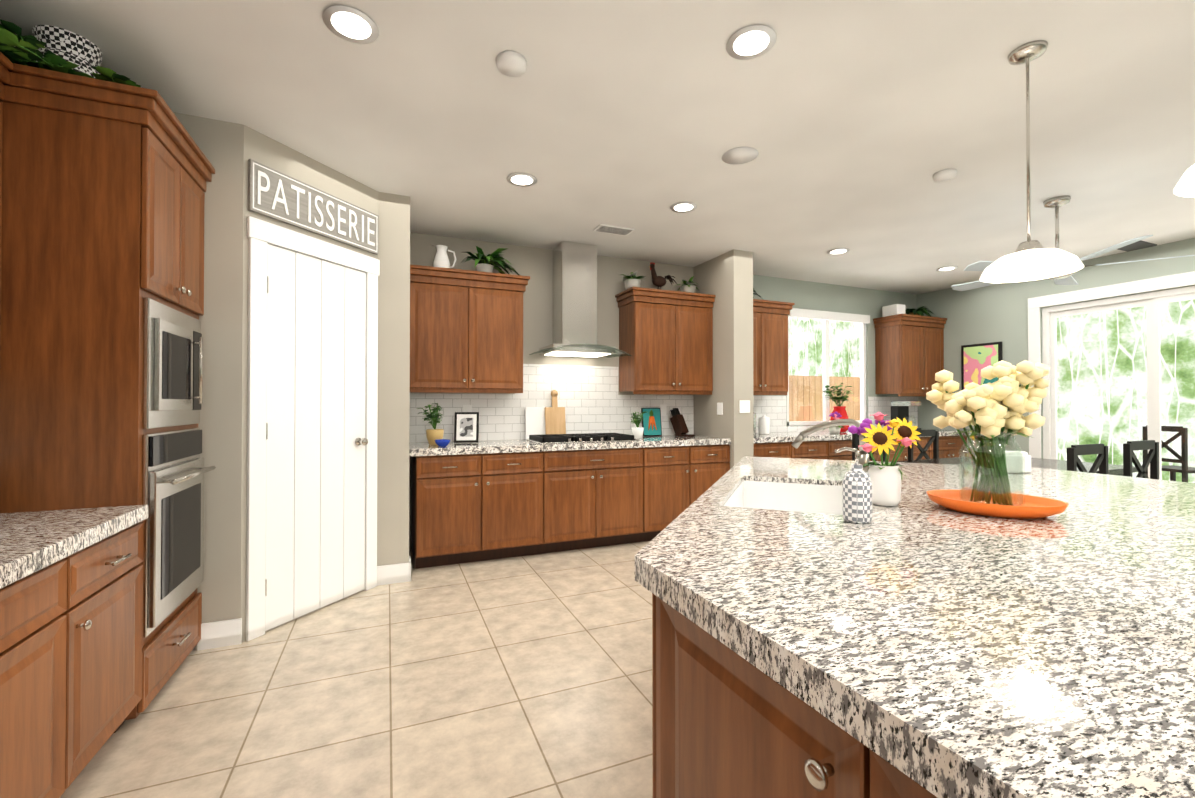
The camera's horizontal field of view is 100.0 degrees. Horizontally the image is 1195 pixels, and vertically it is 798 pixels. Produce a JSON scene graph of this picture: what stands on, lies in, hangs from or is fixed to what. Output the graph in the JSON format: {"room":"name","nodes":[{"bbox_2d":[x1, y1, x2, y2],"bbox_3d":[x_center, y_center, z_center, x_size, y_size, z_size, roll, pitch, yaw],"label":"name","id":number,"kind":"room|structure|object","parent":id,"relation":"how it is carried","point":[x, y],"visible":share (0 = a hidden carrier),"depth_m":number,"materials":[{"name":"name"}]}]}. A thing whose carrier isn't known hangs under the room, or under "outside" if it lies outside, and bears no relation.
{"room":"dining room and kitchen","nodes":[
{"label":"dining room and kitchen","id":0,"kind":"room"},
{"bbox_2d":[0,84,7,375],"bbox_3d":[-2.173,-0.601,1.475,0.326,0.990,0.560,0,-1,-23],"label":"upper cabinet","id":1,"kind":"object","parent":0,"relation":"attached to","point":[3,91],"depth_m":1.79,"materials":[{"name":"brown wood"}]},
{"bbox_2d":[173,112,409,649],"bbox_3d":[-2.164,-0.080,3.279,1.747,2.720,1.430,0,-1,-23],"label":"wall","id":2,"kind":"structure","parent":0,"point":[228,149],"depth_m":2.63,"materials":[{"name":"beige paint"}]},
{"bbox_2d":[197,556,410,650],"bbox_3d":[2.067,1.200,1.514,8.200,0.130,7.930,0,-1,-23],"label":"baseboard","id":3,"kind":"structure","parent":2,"relation":"attached to","point":[218,634],"depth_m":2.59,"materials":[{"name":"white paint"}]},
{"bbox_2d":[246,216,379,640],"bbox_3d":[-1.650,0.158,3.032,0.084,2.240,0.880,0,-1,22],"label":"pantry door","id":4,"kind":"structure","parent":2,"relation":"in","point":[312,413],"depth_m":2.96,"materials":[{"name":"white paint"}]},
{"bbox_2d":[248,159,378,254],"bbox_3d":[-1.677,-1.132,3.051,0.024,0.270,0.865,0,-1,22],"label":"sign","id":5,"kind":"object","parent":2,"relation":"attached to","point":[279,196],"visible":1,"depth_m":2.96,"materials":[{"name":"white paint"}]},
{"bbox_2d":[60,541,652,797],"bbox_3d":[2.067,1.315,1.513,8.400,0.100,8.130,0,-1,-23],"label":"floor","id":6,"kind":"structure","parent":0,"point":[528,676],"depth_m":2.11,"materials":[{"name":"tile"}]},
{"bbox_2d":[0,552,79,797],"bbox_3d":[-1.727,0.857,0.922,0.731,0.805,0.900,0,-1,-23],"label":"base cabinet","id":7,"kind":"object","parent":6,"relation":"on","point":[38,613],"depth_m":1.36,"materials":[{"name":"brown wood"}]},
{"bbox_2d":[0,88,211,704],"bbox_3d":[-2.213,0.090,2.117,0.752,2.360,0.667,0,-1,-23],"label":"tall cabinet","id":8,"kind":"object","parent":6,"relation":"on","point":[103,469],"depth_m":1.91,"materials":[{"name":"brown wood"}]},
{"bbox_2d":[0,19,140,86],"bbox_3d":[-2.200,-1.344,2.029,0.680,0.303,0.823,0,-1,-23],"label":"plant","id":9,"kind":"object","parent":8,"relation":"on","point":[62,50],"visible":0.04,"depth_m":1.91,"materials":[{"name":"green plant"}]},
{"bbox_2d":[76,520,147,776],"bbox_3d":[-1.997,0.863,1.568,0.731,0.805,0.500,0,-1,-23],"label":"base cabinet","id":10,"kind":"object","parent":6,"relation":"on","point":[112,582],"depth_m":1.71,"materials":[{"name":"brown wood"}]},
{"bbox_2d":[0,504,147,591],"bbox_3d":[-1.284,0.418,-0.114,0.744,0.055,4.158,0,-1,-23],"label":"countertop","id":11,"kind":"structure","parent":10,"relation":"on","point":[30,542],"depth_m":1.55,"materials":[{"name":"stone"}]},
{"bbox_2d":[410,452,544,568],"bbox_3d":[-1.011,0.858,4.184,0.979,0.860,0.626,0,-1,-23],"label":"base cabinet","id":12,"kind":"object","parent":6,"relation":"on","point":[465,509],"depth_m":3.90,"materials":[{"name":"brown wood"}]},
{"bbox_2d":[409,436,730,455],"bbox_3d":[-0.174,0.404,4.531,2.885,0.055,0.641,0,-1,-23],"label":"countertop","id":13,"kind":"structure","parent":12,"relation":"on","point":[571,443],"depth_m":4.22,"materials":[{"name":"stone"}]},
{"bbox_2d":[417,403,443,444],"bbox_3d":[-1.356,0.203,4.059,0.220,0.335,0.240,0,-1,-23],"label":"decorative plant","id":14,"kind":"object","parent":13,"relation":"on","point":[433,435],"visible":0.98,"depth_m":4.04,"materials":[{"name":"green plant"}]},
{"bbox_2d":[435,439,449,446],"bbox_3d":[-1.208,0.344,3.908,0.120,0.050,0.118,0,-1,-23],"label":"bowl","id":15,"kind":"object","parent":13,"relation":"on","point":[442,442],"visible":0.98,"depth_m":3.87,"materials":[{"name":"blue ceramic"}]},
{"bbox_2d":[454,412,478,442],"bbox_3d":[-1.119,0.242,4.291,0.200,0.258,0.092,0,-1,-8],"label":"photo frame","id":16,"kind":"object","parent":13,"relation":"on","point":[466,428],"visible":1,"depth_m":4.27,"materials":[{"name":"black metal"}]},
{"bbox_2d":[525,390,565,438],"bbox_3d":[-0.484,0.144,4.693,0.380,0.462,0.083,0,-1,-23],"label":"cutting boards","id":17,"kind":"object","parent":13,"relation":"on","point":[543,420],"visible":0.75,"depth_m":4.69,"materials":[{"name":"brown wood"}]},
{"bbox_2d":[526,433,638,443],"bbox_3d":[-0.142,0.351,4.522,0.900,0.049,0.490,0,-1,-23],"label":"cooktop","id":18,"kind":"object","parent":13,"relation":"in","point":[590,437],"depth_m":4.37,"materials":[{"name":"black metal"}]},
{"bbox_2d":[630,411,646,438],"bbox_3d":[0.389,0.248,4.824,0.158,0.258,0.165,0,-1,-23],"label":"plant","id":19,"kind":"object","parent":13,"relation":"on","point":[637,432],"visible":1,"depth_m":4.79,"materials":[{"name":"green plant"}]},
{"bbox_2d":[641,408,661,435],"bbox_3d":[0.555,0.235,5.136,0.220,0.289,0.047,0,-1,-23],"label":"art","id":20,"kind":"object","parent":13,"relation":"on","point":[651,423],"visible":0.98,"depth_m":5.12,"materials":[{"name":"teal paper"}]},
{"bbox_2d":[670,408,694,436],"bbox_3d":[0.865,0.237,5.142,0.100,0.286,0.259,0,-1,-40],"label":"knife block","id":21,"kind":"object","parent":13,"relation":"on","point":[679,425],"visible":1,"depth_m":5.13,"materials":[{"name":"brown wood"}]},
{"bbox_2d":[545,448,644,552],"bbox_3d":[-0.134,0.861,4.550,0.921,0.860,0.626,0,-1,-23],"label":"base cabinet","id":22,"kind":"object","parent":6,"relation":"on","point":[597,474],"depth_m":4.27,"materials":[{"name":"brown wood"}]},
{"bbox_2d":[645,444,729,540],"bbox_3d":[0.721,0.864,4.908,0.934,0.860,0.626,0,-1,-23],"label":"base cabinet","id":23,"kind":"object","parent":6,"relation":"on","point":[675,478],"depth_m":4.57,"materials":[{"name":"brown wood"}]},
{"bbox_2d":[635,576,954,797],"bbox_3d":[1.545,0.828,0.646,2.376,0.860,4.725,0,-1,-23],"label":"kitchen island","id":24,"kind":"object","parent":6,"relation":"on","point":[725,725],"depth_m":0.80,"materials":[{"name":"wood"}]},
{"bbox_2d":[635,456,1194,797],"bbox_3d":[1.640,0.371,0.807,2.640,0.056,4.940,0,-1,-23],"label":"island countertop","id":25,"kind":"structure","parent":24,"relation":"on","point":[1053,656],"depth_m":0.81,"materials":[{"name":"stone"}]},
{"bbox_2d":[724,480,842,514],"bbox_3d":[0.733,0.498,1.911,0.854,0.245,0.854,0,-1,-23],"label":"sink","id":26,"kind":"object","parent":25,"relation":"in","point":[811,496],"depth_m":2.24,"materials":[{"name":"white ceramic"}]},
{"bbox_2d":[791,419,868,471],"bbox_3d":[1.032,0.220,2.192,0.269,0.269,0.237,0,-1,-23],"label":"faucet","id":27,"kind":"object","parent":25,"relation":"on","point":[863,454],"visible":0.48,"depth_m":2.17,"materials":[{"name":"silver metal"}]},
{"bbox_2d":[835,447,871,523],"bbox_3d":[0.736,0.242,1.430,0.082,0.210,0.081,0,-1,-23],"label":"soap dispenser","id":28,"kind":"object","parent":25,"relation":"on","point":[857,494],"visible":1,"depth_m":1.40,"materials":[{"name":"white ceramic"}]},
{"bbox_2d":[848,412,920,505],"bbox_3d":[0.952,0.196,1.663,0.218,0.307,0.186,0,-1,-23],"label":"sunflower vase","id":29,"kind":"object","parent":25,"relation":"on","point":[886,477],"visible":0.96,"depth_m":1.64,"materials":[{"name":"white ceramic"}]},
{"bbox_2d":[927,489,1068,518],"bbox_3d":[1.228,0.327,1.556,0.304,0.042,0.320,0,-1,-23],"label":"decorative tray","id":30,"kind":"object","parent":25,"relation":"on","point":[1034,507],"visible":0.85,"depth_m":1.49,"materials":[{"name":"orange ceramic"}]},
{"bbox_2d":[926,360,1049,505],"bbox_3d":[1.207,0.109,1.570,0.277,0.452,0.299,0,-1,-23],"label":"flower vase","id":31,"kind":"object","parent":30,"relation":"on","point":[993,412],"visible":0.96,"depth_m":1.51,"materials":[{"name":"clear glass"}]},
{"bbox_2d":[975,451,1030,472],"bbox_3d":[1.980,0.306,2.448,0.220,0.100,0.085,0,-1,-3],"label":"towel","id":32,"kind":"object","parent":25,"relation":"on","point":[1027,460],"visible":0.29,"depth_m":2.41,"materials":[{"name":"white fabric"}]},
{"bbox_2d":[753,299,966,461],"bbox_3d":[2.912,0.133,5.815,3.321,2.340,0.664,0,-1,-23],"label":"back run of cabinets in the nook","id":33,"kind":"object","parent":6,"relation":"on","point":[909,354],"visible":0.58,"depth_m":5.87,"materials":[{"name":"brown wood"}]},
{"bbox_2d":[753,412,759,434],"bbox_3d":[1.655,0.252,5.410,0.116,0.260,0.114,0,-1,-23],"label":"decorative canister","id":34,"kind":"object","parent":33,"relation":"on","point":[754,414],"depth_m":5.37,"materials":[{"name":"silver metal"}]},
{"bbox_2d":[760,415,769,433],"bbox_3d":[1.821,0.278,5.479,0.116,0.210,0.114,0,-1,-23],"label":"decorative canister","id":35,"kind":"object","parent":33,"relation":"on","point":[763,424],"depth_m":5.43,"materials":[{"name":"white ceramic"}]},
{"bbox_2d":[825,412,845,433],"bbox_3d":[2.647,0.261,5.622,0.269,0.246,0.265,0,-1,-23],"label":"pot","id":36,"kind":"object","parent":33,"relation":"on","point":[835,429],"visible":0.71,"depth_m":5.58,"materials":[{"name":"white ceramic"}]},
{"bbox_2d":[823,383,853,431],"bbox_3d":[2.831,0.099,5.909,0.324,0.574,0.378,0,-1,-23],"label":"decorative vase","id":37,"kind":"object","parent":33,"relation":"on","point":[840,409],"visible":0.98,"depth_m":5.88,"materials":[{"name":"red"}]},
{"bbox_2d":[753,429,965,442],"bbox_3d":[2.909,0.415,5.820,3.321,0.055,0.641,0,-1,-23],"label":"countertop","id":38,"kind":"structure","parent":33,"relation":"on","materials":[{"name":"stone"}]},
{"bbox_2d":[882,304,905,316],"bbox_3d":[3.757,-1.109,6.356,0.160,0.148,0.200,0,-1,-23],"label":"box","id":39,"kind":"object","parent":33,"relation":"on","point":[894,309],"visible":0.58,"depth_m":6.29,"materials":[{"name":"white ceramic"}]},
{"bbox_2d":[891,401,920,429],"bbox_3d":[3.835,0.209,6.236,0.200,0.360,0.260,0,-1,-23],"label":"coffee maker","id":40,"kind":"object","parent":33,"relation":"on","point":[900,410],"visible":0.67,"depth_m":6.24,"materials":[{"name":"black metal"}]},
{"bbox_2d":[905,306,934,316],"bbox_3d":[4.146,-1.106,6.459,0.420,0.144,0.410,0,-1,-23],"label":"potted plant","id":41,"kind":"object","parent":33,"relation":"on","point":[920,311],"visible":0.81,"depth_m":6.42,"materials":[{"name":"green plant"}]},
{"bbox_2d":[852,431,885,461],"bbox_3d":[2.654,0.799,4.571,0.440,0.985,0.430,0,-1,-23],"label":"dining chair","id":42,"kind":"object","parent":6,"relation":"on","point":[855,440],"visible":0.04,"depth_m":4.67,"materials":[{"name":"black wood"}]},
{"bbox_2d":[908,429,938,459],"bbox_3d":[3.355,0.802,4.864,0.440,0.985,0.430,0,-1,-23],"label":"dining chair","id":43,"kind":"object","parent":6,"relation":"on","point":[934,434],"visible":0.19,"depth_m":5.06,"materials":[{"name":"black wood"}]},
{"bbox_2d":[891,456,1137,475],"bbox_3d":[3.288,0.907,4.039,1.600,0.760,1.000,0,-1,-23],"label":"dining table","id":44,"kind":"object","parent":6,"relation":"on","point":[1062,465],"visible":0.02,"depth_m":4.10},
{"bbox_2d":[1067,444,1108,474],"bbox_3d":[3.110,0.789,3.429,0.440,0.985,0.430,0,-1,-23],"label":"dining chair","id":45,"kind":"object","parent":6,"relation":"on","point":[1074,462],"visible":0.17,"depth_m":3.24,"materials":[{"name":"black wood"}]},
{"bbox_2d":[1123,440,1158,478],"bbox_3d":[3.809,0.792,3.753,0.440,0.985,0.430,0,-1,-23],"label":"dining chair","id":46,"kind":"object","parent":6,"relation":"on","point":[1130,457],"visible":0.35,"depth_m":3.56,"materials":[{"name":"black wood"}]},
{"bbox_2d":[0,0,1194,294],"bbox_3d":[2.067,-1.505,1.538,8.400,0.100,8.130,0,-1,-23],"label":"ceiling","id":47,"kind":"structure","parent":0,"point":[856,124],"depth_m":2.54,"materials":[{"name":"paint"}]},
{"bbox_2d":[323,6,378,43],"bbox_3d":[-0.952,-1.447,1.939,0.196,0.009,0.196,0,-1,-23],"label":"recessed light","id":48,"kind":"object","parent":47,"relation":"in","point":[350,24],"visible":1,"depth_m":1.93,"materials":[{"name":"white paint"}]},
{"bbox_2d":[496,51,526,76],"bbox_3d":[-0.368,-1.433,2.151,0.128,0.032,0.128,0,-1,40],"label":"smoke detector","id":49,"kind":"object","parent":47,"relation":"in","point":[511,63],"depth_m":2.13,"materials":[{"name":"white paint"}]},
{"bbox_2d":[507,173,536,186],"bbox_3d":[-0.494,-1.435,3.279,0.196,0.009,0.196,0,-1,-23],"label":"recessed light","id":50,"kind":"object","parent":47,"relation":"in","point":[521,179],"visible":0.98,"depth_m":3.27,"materials":[{"name":"white paint"}]},
{"bbox_2d":[593,224,634,235],"bbox_3d":[0.140,-1.424,4.228,0.320,0.013,0.160,0,-1,-23],"label":"air vent","id":51,"kind":"object","parent":47,"relation":"in","point":[604,228],"depth_m":4.21,"materials":[{"name":"white metal"}]},
{"bbox_2d":[670,202,696,212],"bbox_3d":[0.642,-1.431,3.739,0.196,0.009,0.196,0,-1,-23],"label":"recessed light","id":52,"kind":"object","parent":47,"relation":"in","point":[681,207],"visible":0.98,"depth_m":3.73,"materials":[{"name":"white paint"}]},
{"bbox_2d":[722,147,758,164],"bbox_3d":[0.844,-1.439,2.968,0.209,0.006,0.209,0,-1,43],"label":"smoke detector","id":53,"kind":"object","parent":47,"relation":"in","point":[741,155],"depth_m":2.96,"materials":[{"name":"white paint"}]},
{"bbox_2d":[726,25,776,59],"bbox_3d":[0.623,-1.446,2.034,0.196,0.009,0.196,0,-1,-23],"label":"recessed light","id":54,"kind":"object","parent":47,"relation":"in","point":[751,42],"visible":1,"depth_m":2.03,"materials":[{"name":"white paint"}]},
{"bbox_2d":[827,248,849,254],"bbox_3d":[2.318,-1.421,4.824,0.196,0.009,0.196,0,-1,-23],"label":"recessed light","id":55,"kind":"object","parent":47,"relation":"in","point":[838,251],"visible":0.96,"depth_m":4.82,"materials":[{"name":"white paint"}]},
{"bbox_2d":[933,169,956,181],"bbox_3d":[2.218,-1.424,3.199,0.128,0.032,0.128,0,-1,22],"label":"smoke detector","id":56,"kind":"object","parent":47,"relation":"in","point":[947,174],"depth_m":3.17,"materials":[{"name":"white paint"}]},
{"bbox_2d":[936,266,957,270],"bbox_3d":[3.794,-1.416,5.441,0.196,0.009,0.196,0,-1,-23],"label":"recessed light","id":57,"kind":"object","parent":47,"relation":"in","point":[948,268],"visible":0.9,"depth_m":5.42,"materials":[{"name":"white paint"}]},
{"bbox_2d":[979,40,1083,282],"bbox_3d":[1.792,-0.985,2.086,0.330,0.930,0.330,0,-1,-23],"label":"pendant light","id":58,"kind":"object","parent":47,"relation":"hanging from","point":[1029,259],"visible":1,"depth_m":2.08,"materials":[{"name":"white glass"}]},
{"bbox_2d":[951,195,1194,290],"bbox_3d":[3.284,-1.151,3.658,1.350,0.570,1.312,0,-1,-23],"label":"ceiling fan","id":59,"kind":"object","parent":47,"relation":"hanging from","point":[1056,203],"visible":0.46,"depth_m":3.58,"materials":[{"name":"silver metal"}]},
{"bbox_2d":[1118,240,1156,251],"bbox_3d":[4.987,-1.421,4.661,0.300,0.012,0.200,0,-1,-23],"label":"air vent","id":60,"kind":"object","parent":47,"relation":"in","point":[1140,244],"depth_m":4.65,"materials":[{"name":"grey metal"}]},
{"bbox_2d":[1173,164,1194,197],"bbox_3d":[1.653,-1.008,1.226,0.330,0.900,0.330,0,-1,-23],"label":"pendant light","id":61,"kind":"object","parent":47,"relation":"hanging from","point":[1185,186],"visible":1,"depth_m":1.35,"materials":[{"name":"white glass"}]},
{"bbox_2d":[409,232,916,549],"bbox_3d":[0.517,-0.063,5.230,8.200,2.720,0.100,0,-1,-23],"label":"wall","id":62,"kind":"structure","parent":0,"point":[535,264],"depth_m":5.01,"materials":[{"name":"grey paint"}]},
{"bbox_2d":[410,276,524,391],"bbox_3d":[-1.131,-0.516,4.295,0.931,0.870,0.351,0,-1,-23],"label":"upper cabinet","id":63,"kind":"object","parent":62,"relation":"attached to","point":[466,335],"depth_m":4.13,"materials":[{"name":"brown wood"}]},
{"bbox_2d":[432,245,456,267],"bbox_3d":[-1.301,-1.172,4.240,0.211,0.237,0.140,0,-1,-23],"label":"pitcher","id":64,"kind":"object","parent":63,"relation":"on","point":[441,259],"visible":0.75,"depth_m":4.19,"materials":[{"name":"white ceramic"}]},
{"bbox_2d":[462,246,518,274],"bbox_3d":[-0.875,-1.172,4.305,0.607,0.239,0.467,0,-1,-23],"label":"fern","id":65,"kind":"object","parent":63,"relation":"on","point":[487,263],"visible":0.9,"depth_m":4.29,"materials":[{"name":"green plant"}]},
{"bbox_2d":[463,405,471,411],"bbox_3d":[-1.159,0.111,4.467,0.080,0.120,0.003,0,-1,-23],"label":"electrical outlet plate","id":66,"kind":"object","parent":62,"relation":"attached to","point":[466,408],"depth_m":4.47,"materials":[{"name":"white plastic"}]},
{"bbox_2d":[409,364,693,442],"bbox_3d":[-0.298,0.026,4.831,2.884,0.704,0.003,0,-1,-23],"label":"backsplash","id":67,"kind":"structure","parent":62,"relation":"attached to","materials":[{"name":"tile"}]},
{"bbox_2d":[529,241,631,357],"bbox_3d":[-0.168,-0.905,4.595,0.806,1.043,0.545,0,-1,-23],"label":"range hood","id":68,"kind":"object","parent":62,"relation":"attached to","point":[574,332],"visible":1,"depth_m":4.57,"materials":[{"name":"silver metal"}]},
{"bbox_2d":[660,404,665,415],"bbox_3d":[0.686,0.117,5.239,0.080,0.120,0.003,0,-1,-23],"label":"electrical outlet plate","id":69,"kind":"object","parent":62,"relation":"attached to","point":[662,406],"depth_m":5.24,"materials":[{"name":"white plastic"}]},
{"bbox_2d":[617,296,712,391],"bbox_3d":[0.693,-0.509,5.058,0.884,0.870,0.351,0,-1,-23],"label":"upper cabinet","id":70,"kind":"object","parent":62,"relation":"attached to","point":[669,343],"depth_m":4.89,"materials":[{"name":"brown wood"}]},
{"bbox_2d":[622,271,645,289],"bbox_3d":[0.349,-1.147,4.924,0.276,0.199,0.312,0,-1,-23],"label":"potted plant","id":71,"kind":"object","parent":70,"relation":"on","point":[632,280],"visible":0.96,"depth_m":4.87,"materials":[{"name":"white ceramic"}]},
{"bbox_2d":[649,262,675,288],"bbox_3d":[0.661,-1.207,5.061,0.338,0.322,0.097,0,-1,-23],"label":"rooster","id":72,"kind":"object","parent":70,"relation":"on","point":[660,281],"visible":0.85,"depth_m":5.01,"materials":[{"name":"brown"}]},
{"bbox_2d":[675,276,699,292],"bbox_3d":[0.930,-1.143,5.183,0.286,0.196,0.320,0,-1,-23],"label":"potted plant","id":73,"kind":"object","parent":70,"relation":"on","point":[689,286],"visible":0.85,"depth_m":5.11,"materials":[{"name":"white ceramic"}]},
{"bbox_2d":[787,308,869,425],"bbox_3d":[2.834,-0.373,6.158,1.326,1.383,0.120,0,-1,-23],"label":"window","id":74,"kind":"structure","parent":62,"relation":"in","point":[825,317],"depth_m":6.17,"materials":[{"name":"glass"}]},
{"bbox_2d":[753,396,917,432],"bbox_3d":[2.784,0.178,6.119,3.321,0.422,0.003,0,-1,-23],"label":"backsplash","id":75,"kind":"structure","parent":62,"relation":"attached to","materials":[{"name":"tile"}]},
{"bbox_2d":[693,249,753,468],"bbox_3d":[1.272,-0.064,5.123,0.230,2.720,0.680,0,-1,-23],"label":"wall","id":76,"kind":"structure","parent":0,"point":[726,278],"depth_m":4.84,"materials":[{"name":"beige paint"}]},
{"bbox_2d":[717,403,722,414],"bbox_3d":[1.209,0.095,4.954,0.011,0.120,0.080,0,-1,-23],"label":"electrical outlet plate","id":77,"kind":"object","parent":76,"relation":"attached to","point":[719,405],"depth_m":4.94,"materials":[{"name":"white plastic"}]},
{"bbox_2d":[739,400,749,412],"bbox_3d":[1.411,0.074,4.802,0.120,0.120,0.012,0,-1,-23],"label":"electrical outlet plate","id":78,"kind":"object","parent":76,"relation":"attached to","point":[744,406],"depth_m":4.79,"materials":[{"name":"white plastic"}]},
{"bbox_2d":[917,238,1194,457],"bbox_3d":[5.895,-0.081,3.127,0.100,2.720,8.130,0,-1,-23],"label":"wall","id":79,"kind":"structure","parent":0,"point":[992,313],"depth_m":5.74,"materials":[{"name":"grey paint"}]},
{"bbox_2d":[961,342,1001,389],"bbox_3d":[4.612,-0.291,6.023,0.029,0.750,0.440,0,-1,-23],"label":"painting","id":80,"kind":"object","parent":79,"relation":"attached to","point":[976,359],"visible":0.48,"depth_m":6.05,"materials":[{"name":"multicoloured paper"}]},
{"bbox_2d":[1028,271,1194,482],"bbox_3d":[5.519,0.076,3.971,0.102,2.420,3.520,0,-1,-23],"label":"door","id":81,"kind":"structure","parent":79,"relation":"in","point":[1151,301],"depth_m":4.98,"materials":[{"name":"white paint"}]},
{"label":"outside","id":82,"kind":"structure","parent":0,"visible":0},
{"bbox_2d":[789,300,1194,482],"bbox_3d":[4.247,-1.458,4.618,20.600,6.500,15.930,0,-1,-23],"label":"garden","id":83,"kind":"object","parent":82,"point":[1103,438],"depth_m":7.48,"materials":[{"name":"green plant"}]},
{"bbox_2d":[1142,425,1194,481],"bbox_3d":[6.929,0.811,5.973,0.430,0.985,0.440,0,-1,-6],"label":"patio chair","id":84,"kind":"object","parent":83,"relation":"on","point":[1184,467],"depth_m":5.85,"materials":[{"name":"black metal"}]}
]}

